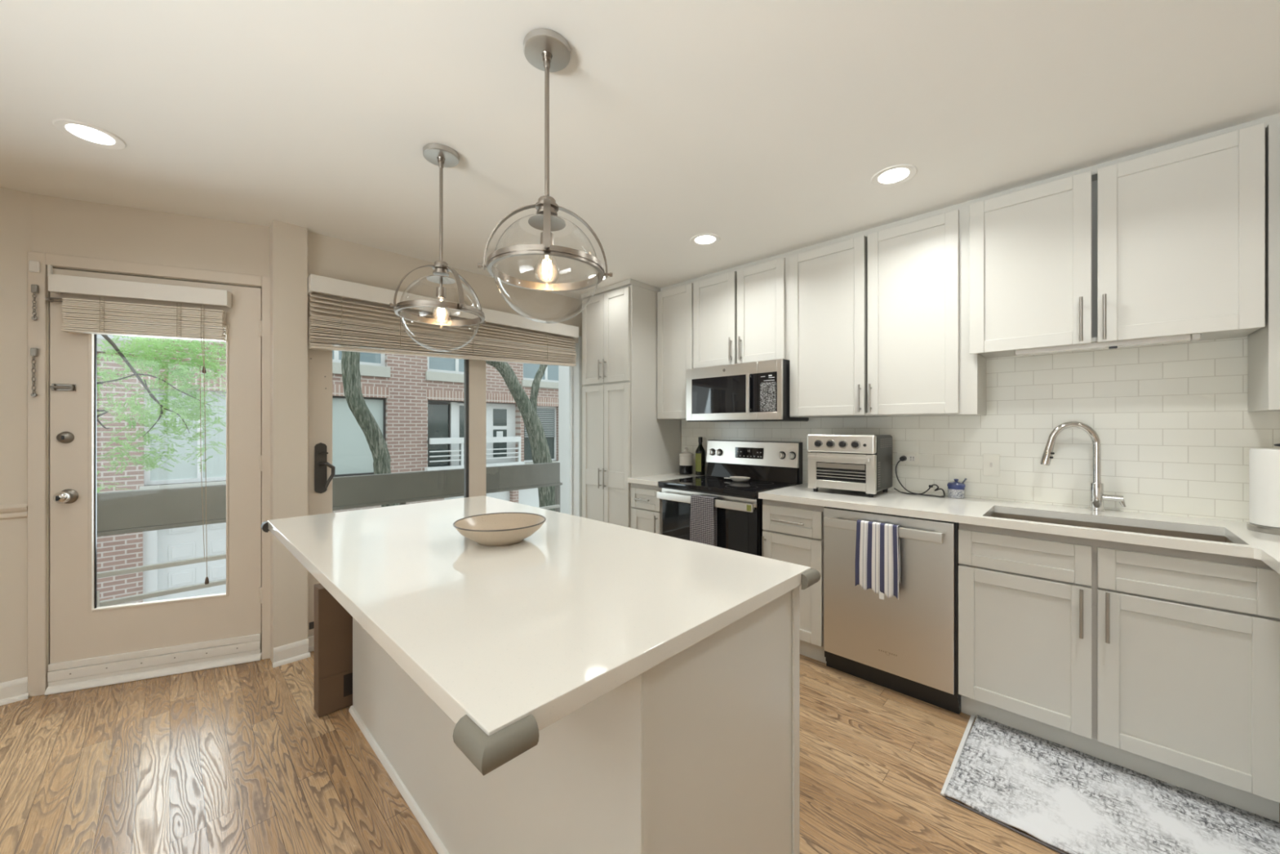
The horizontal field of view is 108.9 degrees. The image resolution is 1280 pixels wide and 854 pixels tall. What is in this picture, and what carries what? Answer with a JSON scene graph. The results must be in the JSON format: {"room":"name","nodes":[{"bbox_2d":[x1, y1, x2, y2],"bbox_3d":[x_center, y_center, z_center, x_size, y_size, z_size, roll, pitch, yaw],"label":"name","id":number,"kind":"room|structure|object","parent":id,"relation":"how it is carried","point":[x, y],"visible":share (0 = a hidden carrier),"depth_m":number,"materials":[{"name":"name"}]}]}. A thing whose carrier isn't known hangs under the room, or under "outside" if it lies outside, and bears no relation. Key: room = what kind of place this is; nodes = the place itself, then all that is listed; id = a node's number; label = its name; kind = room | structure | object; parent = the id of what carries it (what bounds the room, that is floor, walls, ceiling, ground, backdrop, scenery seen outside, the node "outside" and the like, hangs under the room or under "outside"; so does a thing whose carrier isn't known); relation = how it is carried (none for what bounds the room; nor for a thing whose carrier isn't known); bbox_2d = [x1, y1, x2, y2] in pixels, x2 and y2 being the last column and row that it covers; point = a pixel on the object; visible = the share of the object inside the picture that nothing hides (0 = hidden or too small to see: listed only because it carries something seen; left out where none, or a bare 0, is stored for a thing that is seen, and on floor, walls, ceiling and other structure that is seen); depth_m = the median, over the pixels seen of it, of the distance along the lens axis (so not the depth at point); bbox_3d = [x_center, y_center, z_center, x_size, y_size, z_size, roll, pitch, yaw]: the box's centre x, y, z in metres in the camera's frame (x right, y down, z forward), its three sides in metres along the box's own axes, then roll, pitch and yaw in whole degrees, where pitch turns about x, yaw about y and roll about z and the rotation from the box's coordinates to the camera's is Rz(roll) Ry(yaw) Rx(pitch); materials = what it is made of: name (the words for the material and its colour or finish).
{"room":"kitchen","nodes":[
{"label":"kitchen","id":0,"kind":"room"},
{"bbox_2d":[0,186,31,683],"bbox_3d":[-4.004,0.085,1.233,0.150,2.430,2.886,0,0,44],"label":"wall","id":1,"kind":"structure","parent":0,"point":[15,205],"depth_m":2.18,"materials":[{"name":"white paint"}]},
{"bbox_2d":[0,502,27,519],"bbox_3d":[-3.895,0.402,1.222,0.022,0.068,2.722,0,0,44],"label":"trim","id":2,"kind":"structure","parent":1,"relation":"attached to","point":[17,510],"depth_m":2.17,"materials":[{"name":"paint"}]},
{"bbox_2d":[0,676,28,705],"bbox_3d":[-3.892,1.252,1.219,0.030,0.096,2.730,0,0,44],"label":"baseboard","id":3,"kind":"structure","parent":1,"relation":"attached to","point":[16,690],"depth_m":2.17,"materials":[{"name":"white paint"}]},
{"bbox_2d":[30,347,38,396],"bbox_3d":[-2.915,-0.263,2.198,0.022,0.235,0.017,0,0,-23],"label":"chain","id":4,"kind":"object","parent":1,"relation":"attached to","point":[33,351],"visible":1,"depth_m":2.19,"materials":[{"name":"metal"}]},
{"bbox_2d":[31,284,39,319],"bbox_3d":[-2.913,-0.600,2.199,0.022,0.171,0.017,0,0,-23],"label":"chain","id":5,"kind":"object","parent":1,"relation":"attached to","point":[34,288],"visible":1,"depth_m":2.20,"materials":[{"name":"metal"}]},
{"bbox_2d":[27,251,270,697],"bbox_3d":[-2.522,0.228,2.424,0.956,2.145,0.086,0,0,-23],"label":"door frame","id":6,"kind":"structure","parent":1,"relation":"attached to","point":[37,329],"depth_m":2.22,"materials":[{"name":"wood"}]},
{"bbox_2d":[31,193,269,687],"bbox_3d":[-2.514,0.085,2.480,1.008,2.430,0.150,0,0,-23],"label":"wall","id":7,"kind":"structure","parent":1,"relation":"in","point":[59,225],"depth_m":2.36,"materials":[{"name":"white paint"}]},
{"bbox_2d":[28,260,262,695],"bbox_3d":[-2.521,0.248,2.377,0.899,2.097,0.123,0,0,-23],"label":"door","id":8,"kind":"structure","parent":7,"relation":"attached to","point":[91,646],"depth_m":2.36,"materials":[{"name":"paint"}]},
{"bbox_2d":[45,273,231,584],"bbox_3d":[-2.554,0.051,2.346,0.700,1.574,0.062,0,0,-23],"label":"door blind","id":9,"kind":"object","parent":8,"relation":"attached to","point":[100,317],"visible":1,"depth_m":2.33,"materials":[{"name":"beige fabric"}]},
{"bbox_2d":[269,219,307,663],"bbox_3d":[-2.017,0.085,2.615,0.202,2.430,0.153,0,0,44],"label":"wall","id":10,"kind":"structure","parent":0,"point":[288,242],"depth_m":2.54,"materials":[{"name":"white paint"}]},
{"bbox_2d":[272,638,310,667],"bbox_3d":[-1.932,1.252,2.536,0.030,0.096,0.166,0,0,44],"label":"baseboard","id":11,"kind":"structure","parent":10,"relation":"attached to","point":[296,651],"depth_m":2.53,"materials":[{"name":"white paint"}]},
{"bbox_2d":[307,231,582,386],"bbox_3d":[-1.099,0.085,3.582,0.150,2.430,2.515,0,0,44],"label":"wall","id":12,"kind":"structure","parent":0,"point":[328,256],"depth_m":3.07,"materials":[{"name":"white paint"}]},
{"bbox_2d":[307,274,578,366],"bbox_3d":[-1.219,-0.651,3.268,0.108,0.410,1.890,0,0,44],"label":"window blind","id":13,"kind":"object","parent":12,"relation":"attached to","point":[332,331],"visible":0.93,"depth_m":3.00,"materials":[{"name":"beige fabric"}]},
{"bbox_2d":[307,291,582,652],"bbox_3d":[-1.255,0.245,3.385,0.181,2.110,2.015,0,0,44],"label":"door","id":14,"kind":"structure","parent":12,"relation":"attached to","point":[321,470],"depth_m":3.35,"materials":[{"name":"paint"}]},
{"bbox_2d":[0,0,1279,300],"bbox_3d":[-0.246,-1.205,0.141,7.350,0.150,6.660,0,0,44],"label":"ceiling","id":15,"kind":"structure","parent":0,"point":[765,127],"depth_m":1.62,"materials":[{"name":"paint"}]},
{"bbox_2d":[52,118,126,149],"bbox_3d":[-2.121,-1.127,1.765,0.184,0.004,0.184,0,0,44],"label":"recessed light","id":16,"kind":"object","parent":15,"relation":"in","point":[90,134],"visible":1,"depth_m":1.76,"materials":[{"name":"paint"}]},
{"bbox_2d":[389,143,485,351],"bbox_3d":[-0.821,-0.721,1.888,0.343,0.816,0.343,0,0,-1],"label":"pendant light","id":17,"kind":"object","parent":15,"relation":"hanging from","point":[442,156],"visible":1,"depth_m":1.88,"materials":[{"name":"silver metal"}]},
{"bbox_2d":[435,278,446,299],"bbox_3d":[-0.821,-0.572,1.888,0.040,0.082,0.040,0,0,44],"label":"socket","id":18,"kind":"object","parent":17,"relation":"attached to","point":[441,291],"depth_m":1.88,"materials":[{"name":"silver metal"}]},
{"bbox_2d":[477,28,612,323],"bbox_3d":[-0.277,-0.721,1.363,0.343,0.816,0.343,0,0,44],"label":"pendant light","id":19,"kind":"object","parent":15,"relation":"hanging from","point":[546,50],"visible":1,"depth_m":1.35,"materials":[{"name":"silver metal"}]},
{"bbox_2d":[540,231,553,244],"bbox_3d":[-0.277,-0.572,1.363,0.040,0.082,0.040,0,0,44],"label":"socket","id":20,"kind":"object","parent":19,"relation":"attached to","point":[542,233],"depth_m":1.35,"materials":[{"name":"silver metal"}]},
{"bbox_2d":[584,273,608,281],"bbox_3d":[-0.324,-1.127,3.454,0.184,0.004,0.184,0,0,44],"label":"recessed light","id":21,"kind":"object","parent":15,"relation":"in","point":[591,275],"visible":0.48,"depth_m":3.44,"materials":[{"name":"paint"}]},
{"bbox_2d":[689,233,720,246],"bbox_3d":[0.393,-1.127,2.756,0.184,0.004,0.184,0,0,44],"label":"recessed light","id":22,"kind":"object","parent":15,"relation":"in","point":[702,239],"visible":1,"depth_m":2.75,"materials":[{"name":"paint"}]},
{"bbox_2d":[871,164,917,186],"bbox_3d":[1.140,-1.127,2.055,0.184,0.004,0.184,0,0,44],"label":"recessed light","id":23,"kind":"object","parent":15,"relation":"in","point":[895,175],"visible":1,"depth_m":2.05,"materials":[{"name":"paint"}]},
{"bbox_2d":[0,650,1279,853],"bbox_3d":[-0.264,1.360,0.159,7.400,0.120,6.660,0,0,44],"label":"floor","id":24,"kind":"structure","parent":0,"point":[239,758],"depth_m":1.71,"materials":[{"name":"brown wood"}]},
{"bbox_2d":[314,582,352,717],"bbox_3d":[-1.294,1.012,2.250,0.098,0.573,0.498,0,0,44],"label":"panel","id":25,"kind":"object","parent":24,"relation":"on","point":[333,624],"visible":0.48,"depth_m":2.08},
{"bbox_2d":[348,586,799,853],"bbox_3d":[-0.447,0.861,1.673,1.852,0.878,0.636,0,0,44],"label":"kitchen island","id":26,"kind":"object","parent":24,"relation":"on","point":[697,752],"visible":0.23,"depth_m":1.04,"materials":[{"name":"paint"}]},
{"bbox_2d":[260,495,820,775],"bbox_3d":[-0.537,0.409,1.577,1.926,0.046,0.989,0,0,44],"label":"island countertop","id":27,"kind":"structure","parent":26,"relation":"on","point":[544,625],"depth_m":1.03,"materials":[{"name":"white stone"}]},
{"bbox_2d":[453,511,546,546],"bbox_3d":[-0.472,0.351,1.550,0.301,0.069,0.301,0,0,44],"label":"serving bowl","id":28,"kind":"object","parent":27,"relation":"on","point":[494,529],"visible":1,"depth_m":1.57,"materials":[{"name":"ceramic"}]},
{"bbox_2d":[581,278,680,527],"bbox_3d":[-0.133,0.086,3.940,0.735,2.429,0.652,0,0,44],"label":"pantry cabinet","id":29,"kind":"object","parent":24,"relation":"on","point":[624,437],"visible":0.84,"depth_m":3.64,"materials":[{"name":"paint"}]},
{"bbox_2d":[631,483,662,534],"bbox_3d":[0.235,0.861,3.575,0.304,0.879,0.642,0,0,44],"label":"base cabinet","id":30,"kind":"object","parent":24,"relation":"on","point":[646,509],"visible":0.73,"depth_m":3.37,"materials":[{"name":"paint"}]},
{"bbox_2d":[627,472,706,485],"bbox_3d":[0.237,0.403,3.578,0.308,0.034,0.637,0,0,44],"label":"countertop","id":31,"kind":"structure","parent":30,"relation":"on","point":[652,480],"depth_m":3.46,"materials":[{"name":"white stone"}]},
{"bbox_2d":[679,447,693,474],"bbox_3d":[0.379,0.278,3.753,0.116,0.216,0.116,0,0,44],"label":"bottle","id":32,"kind":"object","parent":31,"relation":"on","point":[686,458],"visible":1,"depth_m":3.71,"materials":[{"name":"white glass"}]},
{"bbox_2d":[695,436,705,475],"bbox_3d":[0.485,0.233,3.672,0.073,0.306,0.073,0,0,22],"label":"wine bottle","id":33,"kind":"object","parent":31,"relation":"on","point":[700,451],"visible":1,"depth_m":3.64,"materials":[{"name":"green glass"}]},
{"bbox_2d":[657,440,802,556],"bbox_3d":[0.620,0.703,3.183,0.768,1.195,0.662,0,0,44],"label":"stove","id":34,"kind":"object","parent":24,"relation":"on","point":[769,465],"visible":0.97,"depth_m":3.13,"materials":[{"name":"black metal"}]},
{"bbox_2d":[689,494,716,546],"bbox_3d":[0.407,0.672,2.939,0.189,0.456,0.044,0,0,44],"label":"dish towel","id":35,"kind":"object","parent":34,"relation":"hanging from","point":[703,514],"visible":0.66,"depth_m":2.92,"materials":[{"name":"fabric"}]},
{"bbox_2d":[662,498,758,555],"bbox_3d":[0.433,0.740,2.997,0.753,0.621,0.021,0,0,44],"label":"door","id":36,"kind":"structure","parent":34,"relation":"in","point":[736,530],"depth_m":2.87,"materials":[{"name":"black glass"}]},
{"bbox_2d":[657,475,799,497],"bbox_3d":[0.606,0.400,3.168,0.768,0.032,0.583,0,0,44],"label":"cooktop","id":37,"kind":"object","parent":34,"relation":"in","point":[717,485],"depth_m":3.06,"materials":[{"name":"black glass"}]},
{"bbox_2d":[724,475,750,481],"bbox_3d":[0.687,0.368,3.237,0.202,0.028,0.124,0,0,44],"label":"spoon rest","id":38,"kind":"object","parent":34,"relation":"on","point":[735,478],"visible":1,"depth_m":3.20,"materials":[{"name":"white ceramic"}]},
{"bbox_2d":[761,498,826,662],"bbox_3d":[1.047,0.861,2.786,0.366,0.879,0.642,0,0,44],"label":"base cabinet","id":39,"kind":"object","parent":24,"relation":"on","point":[793,532],"visible":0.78,"depth_m":2.54,"materials":[{"name":"paint"}]},
{"bbox_2d":[823,506,960,714],"bbox_3d":[1.384,0.863,2.436,0.601,0.875,0.638,0,0,44],"label":"dishwasher","id":40,"kind":"object","parent":24,"relation":"on","point":[908,645],"visible":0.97,"depth_m":2.18,"materials":[{"name":"silver metal"}]},
{"bbox_2d":[854,520,900,599],"bbox_3d":[1.151,0.644,2.217,0.196,0.360,0.045,0,0,44],"label":"dish towel","id":41,"kind":"object","parent":40,"relation":"hanging from","point":[877,548],"visible":1,"depth_m":2.21,"materials":[{"name":"fabric"}]},
{"bbox_2d":[940,714,1279,853],"bbox_3d":[1.592,1.290,1.522,0.889,0.019,0.623,0,0,44],"label":"kitchen rug","id":42,"kind":"object","parent":24,"relation":"on","point":[1073,801],"visible":1,"depth_m":1.56,"materials":[{"name":"white fabric"}]},
{"bbox_2d":[958,522,1279,822],"bbox_3d":[1.920,0.861,1.937,0.858,0.879,0.642,0,0,44],"label":"base cabinet","id":43,"kind":"object","parent":24,"relation":"on","point":[1158,663],"visible":0.98,"depth_m":1.67,"materials":[{"name":"paint"}]},
{"bbox_2d":[680,335,1279,536],"bbox_3d":[2.178,0.085,2.248,6.710,2.430,0.160,0,0,44],"label":"wall","id":44,"kind":"structure","parent":0,"point":[1176,430],"depth_m":2.15,"materials":[{"name":"tile"}]},
{"bbox_2d":[657,282,693,419],"bbox_3d":[0.359,-0.577,3.661,0.360,1.028,0.346,0,0,44],"label":"upper cabinet","id":45,"kind":"object","parent":44,"relation":"attached to","point":[675,304],"visible":0.56,"depth_m":3.57,"materials":[{"name":"paint"}]},
{"bbox_2d":[693,256,789,368],"bbox_3d":[0.763,-0.760,3.268,0.764,0.664,0.346,0,0,44],"label":"upper cabinet","id":46,"kind":"object","parent":44,"relation":"attached to","point":[742,316],"visible":0.75,"depth_m":3.13,"materials":[{"name":"paint"}]},
{"bbox_2d":[685,358,808,422],"bbox_3d":[0.736,-0.233,3.238,0.756,0.388,0.427,0,0,44],"label":"microwave oven","id":47,"kind":"object","parent":46,"relation":"attached to","point":[758,391],"visible":0.99,"depth_m":3.05,"materials":[{"name":"silver plastic"}]},
{"bbox_2d":[789,206,986,417],"bbox_3d":[1.386,-0.577,2.662,0.972,1.028,0.346,0,0,44],"label":"upper cabinet","id":48,"kind":"object","parent":44,"relation":"attached to","point":[879,322],"visible":1,"depth_m":2.51,"materials":[{"name":"paint"}]},
{"bbox_2d":[897,452,918,464],"bbox_3d":[1.586,0.186,2.707,0.112,0.070,0.007,0,0,44],"label":"wall socket","id":49,"kind":"object","parent":44,"relation":"attached to","point":[912,457],"visible":0.94,"depth_m":2.70,"materials":[{"name":"white plastic"}]},
{"bbox_2d":[900,455,915,461],"bbox_3d":[1.585,0.186,2.704,0.074,0.032,0.002,0,0,44],"label":"outlet","id":50,"kind":"object","parent":49,"relation":"attached to","point":[909,458],"depth_m":2.69,"materials":[{"name":"white plastic"}]},
{"bbox_2d":[660,113,1279,291],"bbox_3d":[1.504,-1.111,2.606,3.476,0.038,0.263,0,0,44],"label":"trim","id":51,"kind":"structure","parent":44,"relation":"attached to","point":[1276,117],"depth_m":2.23,"materials":[{"name":"paint"}]},
{"bbox_2d":[982,453,999,475],"bbox_3d":[1.867,0.202,2.429,0.072,0.117,0.014,0,0,44],"label":"light switch","id":52,"kind":"object","parent":44,"relation":"attached to","point":[991,462],"visible":1,"depth_m":2.43,"materials":[{"name":"white plastic"}]},
{"bbox_2d":[969,122,1265,358],"bbox_3d":[2.021,-0.724,2.031,0.870,0.736,0.366,0,0,44],"label":"upper cabinet","id":53,"kind":"object","parent":44,"relation":"attached to","point":[1171,242],"visible":1,"depth_m":1.86,"materials":[{"name":"paint"}]},
{"bbox_2d":[1014,333,1201,355],"bbox_3d":[1.988,-0.349,1.980,0.560,0.032,0.058,0,0,44],"label":"light","id":54,"kind":"object","parent":53,"relation":"attached to","point":[1193,337],"visible":0.88,"depth_m":1.94,"materials":[{"name":"white plastic"}]},
{"bbox_2d":[1108,346,1117,349],"bbox_3d":[2.006,-0.337,1.938,0.025,0.008,0.024,0,0,44],"label":"switch","id":55,"kind":"object","parent":54,"relation":"attached to","point":[1109,347],"depth_m":1.93,"materials":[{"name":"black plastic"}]},
{"bbox_2d":[1248,120,1279,411],"bbox_3d":[2.546,-0.577,1.560,0.524,1.030,0.310,0,0,44],"label":"upper cabinet","id":56,"kind":"object","parent":44,"relation":"attached to","point":[1264,344],"visible":0.6,"depth_m":1.65,"materials":[{"name":"paint"}]},
{"bbox_3d":[-2.488,1.410,3.395,0.660,0.100,5.800,0,0,44],"label":"floor","id":57,"kind":"structure","parent":0,"visible":0},
{"bbox_2d":[97,462,562,607],"bbox_3d":[-2.235,0.886,4.049,0.101,0.948,3.730,0,0,44],"label":"balcony railing","id":58,"kind":"object","parent":57,"relation":"on","point":[124,512],"visible":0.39,"depth_m":3.23,"materials":[{"name":"grey metal"}]},
{"bbox_3d":[2.160,0.861,1.155,0.574,0.879,1.428,0,0,44],"label":"base cabinet","id":59,"kind":"object","parent":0,"visible":0},
{"bbox_2d":[758,483,1279,573],"bbox_3d":[1.504,0.403,1.780,2.424,0.034,1.449,0,0,44],"label":"countertop","id":60,"kind":"structure","parent":59,"relation":"on","point":[1264,547],"depth_m":1.99,"materials":[{"name":"white stone"}]},
{"bbox_2d":[807,434,892,497],"bbox_3d":[1.239,0.214,2.710,0.382,0.342,0.356,0,0,44],"label":"toaster oven","id":61,"kind":"object","parent":60,"relation":"on","point":[852,462],"visible":1,"depth_m":2.59,"materials":[{"name":"metal"}]},
{"bbox_2d":[893,455,945,497],"bbox_3d":[1.591,0.278,2.608,0.090,0.215,0.271,0,0,-33],"label":"power cord","id":62,"kind":"object","parent":61,"relation":"attached to","point":[903,458],"visible":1,"depth_m":2.60,"materials":[{"name":"black plastic"}]},
{"bbox_2d":[946,477,967,498],"bbox_3d":[1.728,0.330,2.497,0.082,0.111,0.082,0,0,5],"label":"jar","id":63,"kind":"object","parent":60,"relation":"on","point":[956,489],"visible":1,"depth_m":2.47,"materials":[{"name":"blue ceramic"}]},
{"bbox_2d":[1040,421,1126,511],"bbox_3d":[2.056,0.179,2.134,0.294,0.413,0.068,0,0,30],"label":"tap","id":64,"kind":"object","parent":60,"relation":"on","point":[1097,496],"visible":1,"depth_m":2.11,"materials":[{"name":"silver metal"}]},
{"bbox_2d":[1088,482,1126,511],"bbox_3d":[2.134,0.322,2.088,0.120,0.128,0.052,0,0,44],"label":"handle","id":65,"kind":"object","parent":64,"relation":"on","point":[1097,496],"depth_m":2.09,"materials":[{"name":"silver metal"}]},
{"bbox_2d":[990,512,1234,543],"bbox_3d":[1.875,0.532,1.879,0.720,0.222,0.370,0,0,44],"label":"sink","id":66,"kind":"object","parent":60,"relation":"in","point":[1071,522],"visible":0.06,"depth_m":1.96,"materials":[{"name":"silver metal"}]},
{"bbox_2d":[1247,443,1279,534],"bbox_3d":[2.357,0.214,1.667,0.172,0.342,0.172,0,0,44],"label":"paper towel holder","id":67,"kind":"object","parent":60,"relation":"on","point":[1264,463],"visible":1,"depth_m":1.67,"materials":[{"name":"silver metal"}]},
{"label":"outside","id":68,"kind":"structure","parent":0,"visible":0},
{"bbox_3d":[-5.043,4.200,9.087,12.100,0.200,34.000,0,0,44],"label":"ground","id":69,"kind":"structure","parent":68,"visible":0},
{"bbox_2d":[97,328,226,493],"bbox_3d":[-4.894,1.082,3.874,1.458,6.041,2.853,0,0,44],"label":"tree","id":70,"kind":"object","parent":69,"relation":"on","point":[149,362],"visible":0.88,"depth_m":4.12,"materials":[{"name":"green plant"}]},
{"bbox_2d":[97,328,558,606],"bbox_3d":[-5.585,-0.100,8.917,1.560,8.400,17.000,0,0,44],"label":"brick building","id":71,"kind":"structure","parent":69,"relation":"on","point":[416,402],"depth_m":8.32,"materials":[{"name":"brick"}]},
{"bbox_2d":[524,408,555,437],"bbox_3d":[-2.481,-0.105,11.338,0.025,0.711,0.880,0,0,44],"label":"blind","id":72,"kind":"object","parent":71,"relation":"hanging from","point":[546,415],"depth_m":11.50,"materials":[{"name":"white plastic"}]},
{"bbox_2d":[341,345,398,506],"bbox_3d":[-3.303,1.072,5.928,0.243,6.076,1.032,0,0,44],"label":"street tree","id":73,"kind":"object","parent":69,"relation":"on","point":[350,361],"visible":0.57,"depth_m":5.68,"materials":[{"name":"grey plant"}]},
{"bbox_2d":[486,356,555,511],"bbox_3d":[-1.949,1.373,7.319,0.404,5.476,1.868,0,0,44],"label":"street tree","id":74,"kind":"object","parent":69,"relation":"on","point":[527,407],"visible":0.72,"depth_m":7.45,"materials":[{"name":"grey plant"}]},
{"bbox_2d":[558,365,568,514],"bbox_3d":[-0.827,0.600,5.978,0.280,7.000,0.780,0,0,44],"label":"wall","id":75,"kind":"structure","parent":69,"relation":"on","point":[563,371],"depth_m":5.66,"materials":[{"name":"white paint"}]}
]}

